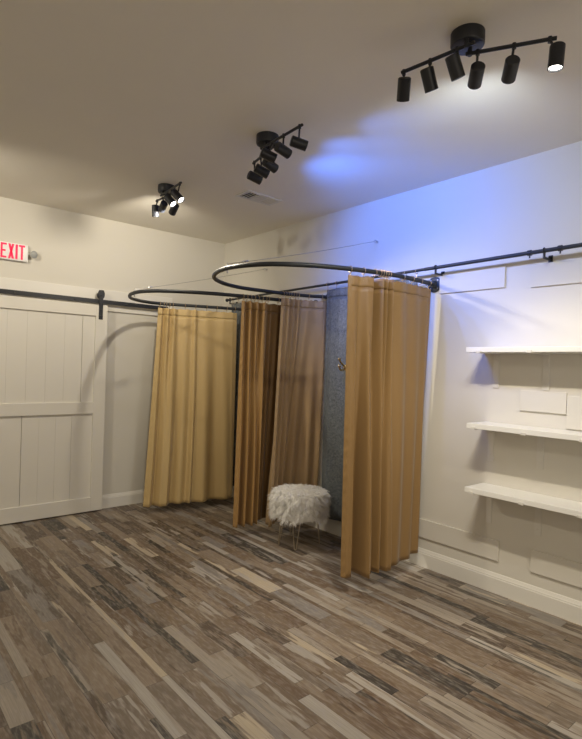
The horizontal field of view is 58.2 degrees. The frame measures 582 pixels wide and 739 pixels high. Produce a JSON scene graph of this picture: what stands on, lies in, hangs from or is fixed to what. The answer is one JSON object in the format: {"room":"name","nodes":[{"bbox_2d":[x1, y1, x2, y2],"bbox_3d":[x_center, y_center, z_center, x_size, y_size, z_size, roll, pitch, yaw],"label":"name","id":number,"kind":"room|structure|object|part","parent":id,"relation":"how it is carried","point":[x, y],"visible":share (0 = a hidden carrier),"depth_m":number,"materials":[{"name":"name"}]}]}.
{"room":"clothing store","nodes":[
{"label":"clothing store","id":0,"kind":"room"},
{"bbox_2d":[0,197,224,494],"bbox_3d":[-3.441,-0.098,4.317,6.700,3.050,0.100,2,0,-41],"label":"wall","id":1,"kind":"structure","parent":0,"point":[72,248],"depth_m":5.63,"materials":[{"name":"white paint"}]},
{"bbox_2d":[0,241,37,262],"bbox_3d":[-2.575,-1.104,4.914,0.352,0.163,0.068,2,0,-41],"label":"exit sign","id":2,"kind":"object","parent":1,"relation":"attached to","point":[8,250],"visible":1,"depth_m":4.90,"materials":[{"name":"white plastic"}]},
{"bbox_2d":[28,251,37,258],"bbox_3d":[-2.469,-1.097,4.995,0.086,0.071,0.053,2,0,-41],"label":"lamp","id":3,"kind":"object","parent":2,"relation":"attached to","point":[33,254],"depth_m":4.98,"materials":[{"name":"grey plastic"}]},
{"bbox_2d":[0,290,107,524],"bbox_3d":[-2.435,0.307,5.029,1.292,2.276,0.051,2,0,-41],"label":"barn door","id":4,"kind":"structure","parent":1,"relation":"in","point":[53,352],"depth_m":5.11,"materials":[{"name":"paint"}]},
{"bbox_3d":[-2.472,1.372,5.037,1.050,0.143,0.039,2,0,-41],"label":"rail","id":5,"kind":"part","parent":4,"relation":"part of","materials":[{"name":"paint"}]},
{"bbox_3d":[-2.460,0.871,5.044,1.057,0.870,0.021,2,0,-41],"label":"plank panel","id":6,"kind":"part","parent":4,"relation":"part of","materials":[{"name":"paint"}]},
{"bbox_3d":[-2.441,0.381,5.034,1.050,0.120,0.039,2,0,-41],"label":"rail","id":7,"kind":"part","parent":4,"relation":"part of","materials":[{"name":"paint"}]},
{"bbox_3d":[-2.429,-0.121,5.041,1.057,0.895,0.021,2,0,-41],"label":"plank panel","id":8,"kind":"part","parent":4,"relation":"part of","materials":[{"name":"paint"}]},
{"bbox_3d":[-2.410,-0.620,5.031,1.050,0.117,0.039,2,0,-41],"label":"rail","id":9,"kind":"part","parent":4,"relation":"part of","materials":[{"name":"paint"}]},
{"bbox_2d":[0,289,167,309],"bbox_3d":[-2.266,-0.711,5.172,2.270,0.043,0.058,2,0,-41],"label":"barn door track","id":10,"kind":"object","parent":1,"relation":"attached to","point":[3,291],"visible":0.83,"depth_m":5.23,"materials":[{"name":"black metal"}]},
{"bbox_2d":[0,277,171,315],"bbox_3d":[-2.279,-0.735,5.211,2.400,0.220,0.020,2,0,-41],"label":"trim","id":11,"kind":"structure","parent":1,"relation":"attached to","point":[5,283],"depth_m":5.33,"materials":[{"name":"white paint"}]},
{"bbox_2d":[102,490,143,508],"bbox_3d":[-3.410,1.359,4.310,6.600,0.140,0.016,2,0,-41],"label":"baseboard","id":12,"kind":"structure","parent":1,"relation":"attached to","point":[131,497],"depth_m":5.66,"materials":[{"name":"white paint"}]},
{"bbox_2d":[0,497,581,738],"bbox_3d":[-0.303,1.586,0.666,6.800,0.100,9.800,2,0,-41],"label":"floor","id":13,"kind":"structure","parent":0,"point":[132,621],"depth_m":2.94,"materials":[{"name":"brown wood"}]},
{"bbox_2d":[266,483,330,549],"bbox_3d":[0.074,1.288,4.623,0.594,0.496,0.593,2,0,-24],"label":"stool","id":14,"kind":"object","parent":13,"relation":"on","point":[294,503],"visible":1,"depth_m":4.45,"materials":[{"name":"white fur"}]},
{"bbox_3d":[-0.091,1.409,4.563,0.033,0.245,0.072,2,0,-20],"label":"leg","id":15,"kind":"part","parent":14,"relation":"part of","materials":[{"name":"gold metal"}]},
{"bbox_3d":[0.042,1.413,4.453,0.072,0.245,0.033,2,0,9],"label":"leg","id":16,"kind":"part","parent":14,"relation":"part of","materials":[{"name":"gold metal"}]},
{"bbox_2d":[277,487,323,522],"bbox_3d":[0.077,1.185,4.622,0.452,0.222,0.452,2,0,-41],"label":"seat cushion","id":17,"kind":"object","parent":14,"relation":"on","point":[299,501],"depth_m":4.42,"materials":[{"name":"white fur"}]},
{"bbox_2d":[0,0,581,243],"bbox_3d":[-0.206,-1.562,0.657,6.800,0.100,9.800,2,0,-41],"label":"ceiling","id":18,"kind":"structure","parent":0,"point":[104,103],"depth_m":2.95,"materials":[{"name":"white paint"}]},
{"bbox_2d":[152,182,183,216],"bbox_3d":[-1.001,-1.420,4.316,0.157,0.255,0.581,2,0,-31],"label":"track light","id":19,"kind":"object","parent":18,"relation":"attached to","point":[166,190],"visible":1,"depth_m":4.34,"materials":[{"name":"black metal"}]},
{"bbox_2d":[235,190,282,205],"bbox_3d":[-0.283,-1.521,4.641,0.380,0.011,0.196,2,0,-41],"label":"ceiling vent","id":20,"kind":"object","parent":18,"relation":"in","point":[249,195],"visible":1,"depth_m":4.62,"materials":[{"name":"white metal"}]},
{"bbox_2d":[247,123,307,184],"bbox_3d":[-0.132,-1.404,3.339,0.189,0.228,0.721,2,0,-28],"label":"track light","id":21,"kind":"object","parent":18,"relation":"attached to","point":[267,141],"visible":1,"depth_m":3.33,"materials":[{"name":"black metal"}]},
{"bbox_2d":[397,23,565,101],"bbox_3d":[0.806,-1.373,2.297,0.716,0.226,0.200,2,0,25],"label":"track light","id":22,"kind":"object","parent":18,"relation":"attached to","point":[468,39],"visible":1,"depth_m":2.27,"materials":[{"name":"black metal"}]},
{"bbox_3d":[0.823,-1.366,2.312,0.018,0.083,0.042,2,0,6],"label":"stem","id":23,"kind":"part","parent":22,"relation":"part of","materials":[{"name":"black"}]},
{"bbox_3d":[0.960,-1.361,2.259,0.017,0.083,0.042,2,0,4],"label":"stem","id":24,"kind":"part","parent":22,"relation":"part of","materials":[{"name":"black"}]},
{"bbox_3d":[1.105,-1.265,2.183,0.052,0.006,0.052,2,0,-41],"label":"bulb","id":25,"kind":"part","parent":22,"relation":"part of","materials":[{"name":"white glass"}]},
{"bbox_2d":[223,141,581,601],"bbox_3d":[2.259,0.083,2.876,0.100,3.050,9.700,2,0,-41],"label":"wall","id":26,"kind":"structure","parent":0,"point":[533,202],"depth_m":3.81,"materials":[{"name":"white paint"}]},
{"bbox_2d":[133,268,267,296],"bbox_3d":[-0.851,-0.893,5.279,1.549,0.492,0.022,2,0,-42],"label":"wire","id":27,"kind":"object","parent":26,"relation":"attached to","point":[265,268],"visible":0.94,"depth_m":5.12,"materials":[{"name":"silver metal"}]},
{"bbox_2d":[128,289,316,310],"bbox_3d":[-0.714,-0.676,5.223,1.749,0.100,1.137,2,0,-24],"label":"hoop","id":28,"kind":"object","parent":26,"relation":"attached to","point":[130,294],"visible":0.66,"depth_m":4.76,"materials":[{"name":"black metal"}]},
{"bbox_2d":[143,302,236,506],"bbox_3d":[-1.053,0.359,5.612,0.996,2.138,0.192,2,0,-23],"label":"curtain","id":29,"kind":"object","parent":28,"relation":"hanging from","point":[191,437],"visible":1,"depth_m":5.62,"materials":[{"name":"beige fabric"}]},
{"bbox_2d":[233,294,266,527],"bbox_3d":[-0.378,0.380,4.821,0.265,2.133,0.112,2,0,-22],"label":"curtain","id":30,"kind":"object","parent":28,"relation":"hanging from","point":[253,314],"visible":1,"depth_m":4.81,"materials":[{"name":"brown fabric"}]},
{"bbox_2d":[258,296,280,519],"bbox_3d":[-0.166,0.373,4.969,0.300,2.108,0.138,2,0,-32],"label":"curtain","id":31,"kind":"object","parent":28,"relation":"hanging from","point":[273,310],"visible":0.4,"depth_m":4.95,"materials":[{"name":"brown fabric"}]},
{"bbox_2d":[226,240,377,272],"bbox_3d":[0.152,-0.910,4.152,1.494,0.484,0.022,2,0,-36],"label":"wire","id":32,"kind":"object","parent":26,"relation":"attached to","point":[374,240],"visible":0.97,"depth_m":4.04,"materials":[{"name":"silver metal"}]},
{"bbox_2d":[212,261,439,300],"bbox_3d":[0.135,-0.702,4.156,1.514,0.124,1.464,2,0,-41],"label":"hoop","id":33,"kind":"object","parent":26,"relation":"attached to","point":[434,287],"visible":0.94,"depth_m":3.71,"materials":[{"name":"black metal"}]},
{"bbox_2d":[265,291,326,526],"bbox_3d":[0.033,0.359,4.971,0.554,2.178,0.169,2,0,-28],"label":"curtain","id":34,"kind":"object","parent":33,"relation":"hanging from","point":[300,368],"visible":0.89,"depth_m":4.99,"materials":[{"name":"brown fabric"}]},
{"bbox_2d":[340,266,431,578],"bbox_3d":[0.721,0.371,3.849,0.890,2.150,0.199,2,0,-41],"label":"curtain","id":35,"kind":"object","parent":33,"relation":"hanging from","point":[388,320],"visible":1,"depth_m":3.73,"materials":[{"name":"brown fabric"}]},
{"bbox_2d":[338,357,345,370],"bbox_3d":[0.497,-0.045,4.701,0.212,0.121,0.052,2,0,-41],"label":"coat hook","id":36,"kind":"object","parent":26,"relation":"attached to","point":[339,358],"visible":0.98,"depth_m":4.65,"materials":[{"name":"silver metal"}]},
{"bbox_2d":[225,243,581,303],"bbox_3d":[0.874,-0.756,4.353,0.122,0.147,4.983,2,0,-41],"label":"rod","id":37,"kind":"object","parent":26,"relation":"attached to","point":[559,248],"visible":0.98,"depth_m":3.77,"materials":[{"name":"black metal"}]},
{"bbox_2d":[232,299,244,485],"bbox_3d":[-0.641,0.254,6.031,0.047,2.180,0.259,2,0,-41],"label":"curtain","id":38,"kind":"object","parent":37,"relation":"hanging from","point":[237,305],"visible":0.27,"depth_m":6.02,"materials":[{"name":"grey fabric"}]},
{"bbox_3d":[-0.642,0.325,6.032,0.044,2.037,0.256,2,0,-41],"label":"fabric panel","id":39,"kind":"part","parent":38,"relation":"part of","materials":[{"name":"grey fabric"}]},
{"bbox_3d":[0.148,-0.803,5.144,0.023,0.046,2.770,2,0,-41],"label":"rod","id":40,"kind":"part","parent":37,"relation":"part of","materials":[{"name":"black metal"}]},
{"bbox_2d":[321,270,417,521],"bbox_3d":[0.640,0.290,4.534,0.049,2.196,1.037,2,0,-41],"label":"curtain","id":41,"kind":"object","parent":37,"relation":"hanging from","point":[336,312],"visible":0.36,"depth_m":4.80,"materials":[{"name":"grey fabric"}]},
{"bbox_3d":[0.636,0.361,4.533,0.045,2.054,1.035,2,0,-41],"label":"fabric panel","id":42,"kind":"part","parent":41,"relation":"part of","materials":[{"name":"grey fabric"}]},
{"bbox_3d":[1.755,-0.769,3.262,0.027,0.045,2.180,2,0,-41],"label":"rod","id":43,"kind":"part","parent":37,"relation":"part of","materials":[{"name":"black metal"}]},
{"bbox_2d":[232,486,581,625],"bbox_3d":[2.208,1.537,2.798,0.016,0.140,9.584,2,0,-41],"label":"baseboard","id":44,"kind":"structure","parent":26,"relation":"attached to","point":[558,605],"depth_m":3.69,"materials":[{"name":"white paint"}]},
{"bbox_2d":[419,518,498,560],"bbox_3d":[1.245,1.272,3.936,0.012,0.144,0.672,2,0,-41],"label":"board","id":45,"kind":"object","parent":26,"relation":"attached to","point":[473,543],"visible":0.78,"depth_m":3.90,"materials":[{"name":"white wood"}]},
{"bbox_2d":[439,266,505,293],"bbox_3d":[1.340,-0.662,3.889,0.012,0.153,0.532,2,0,-41],"label":"board","id":46,"kind":"object","parent":26,"relation":"attached to","point":[493,277],"visible":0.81,"depth_m":3.87,"materials":[{"name":"white wood"}]},
{"bbox_2d":[464,483,581,535],"bbox_3d":[1.684,0.969,3.244,0.256,0.279,1.208,2,0,-41],"label":"wall shelf","id":47,"kind":"object","parent":26,"relation":"attached to","point":[539,501],"visible":1,"depth_m":3.42,"materials":[{"name":"white wood"}]},
{"bbox_2d":[466,421,581,469],"bbox_3d":[1.697,0.526,3.243,0.256,0.279,1.208,2,0,-41],"label":"wall shelf","id":48,"kind":"object","parent":26,"relation":"attached to","point":[540,432],"visible":1,"depth_m":3.46,"materials":[{"name":"white wood"}]},
{"bbox_2d":[466,346,581,390],"bbox_3d":[1.706,0.001,3.250,0.256,0.279,1.230,2,0,-41],"label":"wall shelf","id":49,"kind":"object","parent":26,"relation":"attached to","point":[546,351],"visible":1,"depth_m":3.45,"materials":[{"name":"white wood"}]},
{"bbox_2d":[520,390,566,413],"bbox_3d":[1.673,0.215,3.470,0.012,0.138,0.301,2,0,-41],"label":"board","id":50,"kind":"object","parent":26,"relation":"attached to","point":[535,401],"visible":1,"depth_m":3.46,"materials":[{"name":"white wood"}]},
{"bbox_2d":[530,549,581,587],"bbox_3d":[1.878,1.291,3.194,0.012,0.150,0.826,2,0,-41],"label":"board","id":51,"kind":"object","parent":26,"relation":"attached to","point":[564,570],"visible":1,"depth_m":3.38,"materials":[{"name":"white wood"}]},
{"bbox_2d":[530,258,581,287],"bbox_3d":[1.918,-0.623,3.211,0.012,0.153,0.885,2,0,-41],"label":"board","id":52,"kind":"object","parent":26,"relation":"attached to","point":[567,271],"visible":1,"depth_m":3.41,"materials":[{"name":"white wood"}]},
{"bbox_2d":[566,396,581,429],"bbox_3d":[1.974,0.283,3.115,0.012,0.208,0.626,2,0,-41],"label":"board","id":53,"kind":"object","parent":26,"relation":"attached to","point":[574,404],"visible":1,"depth_m":3.31,"materials":[{"name":"white wood"}]}
]}

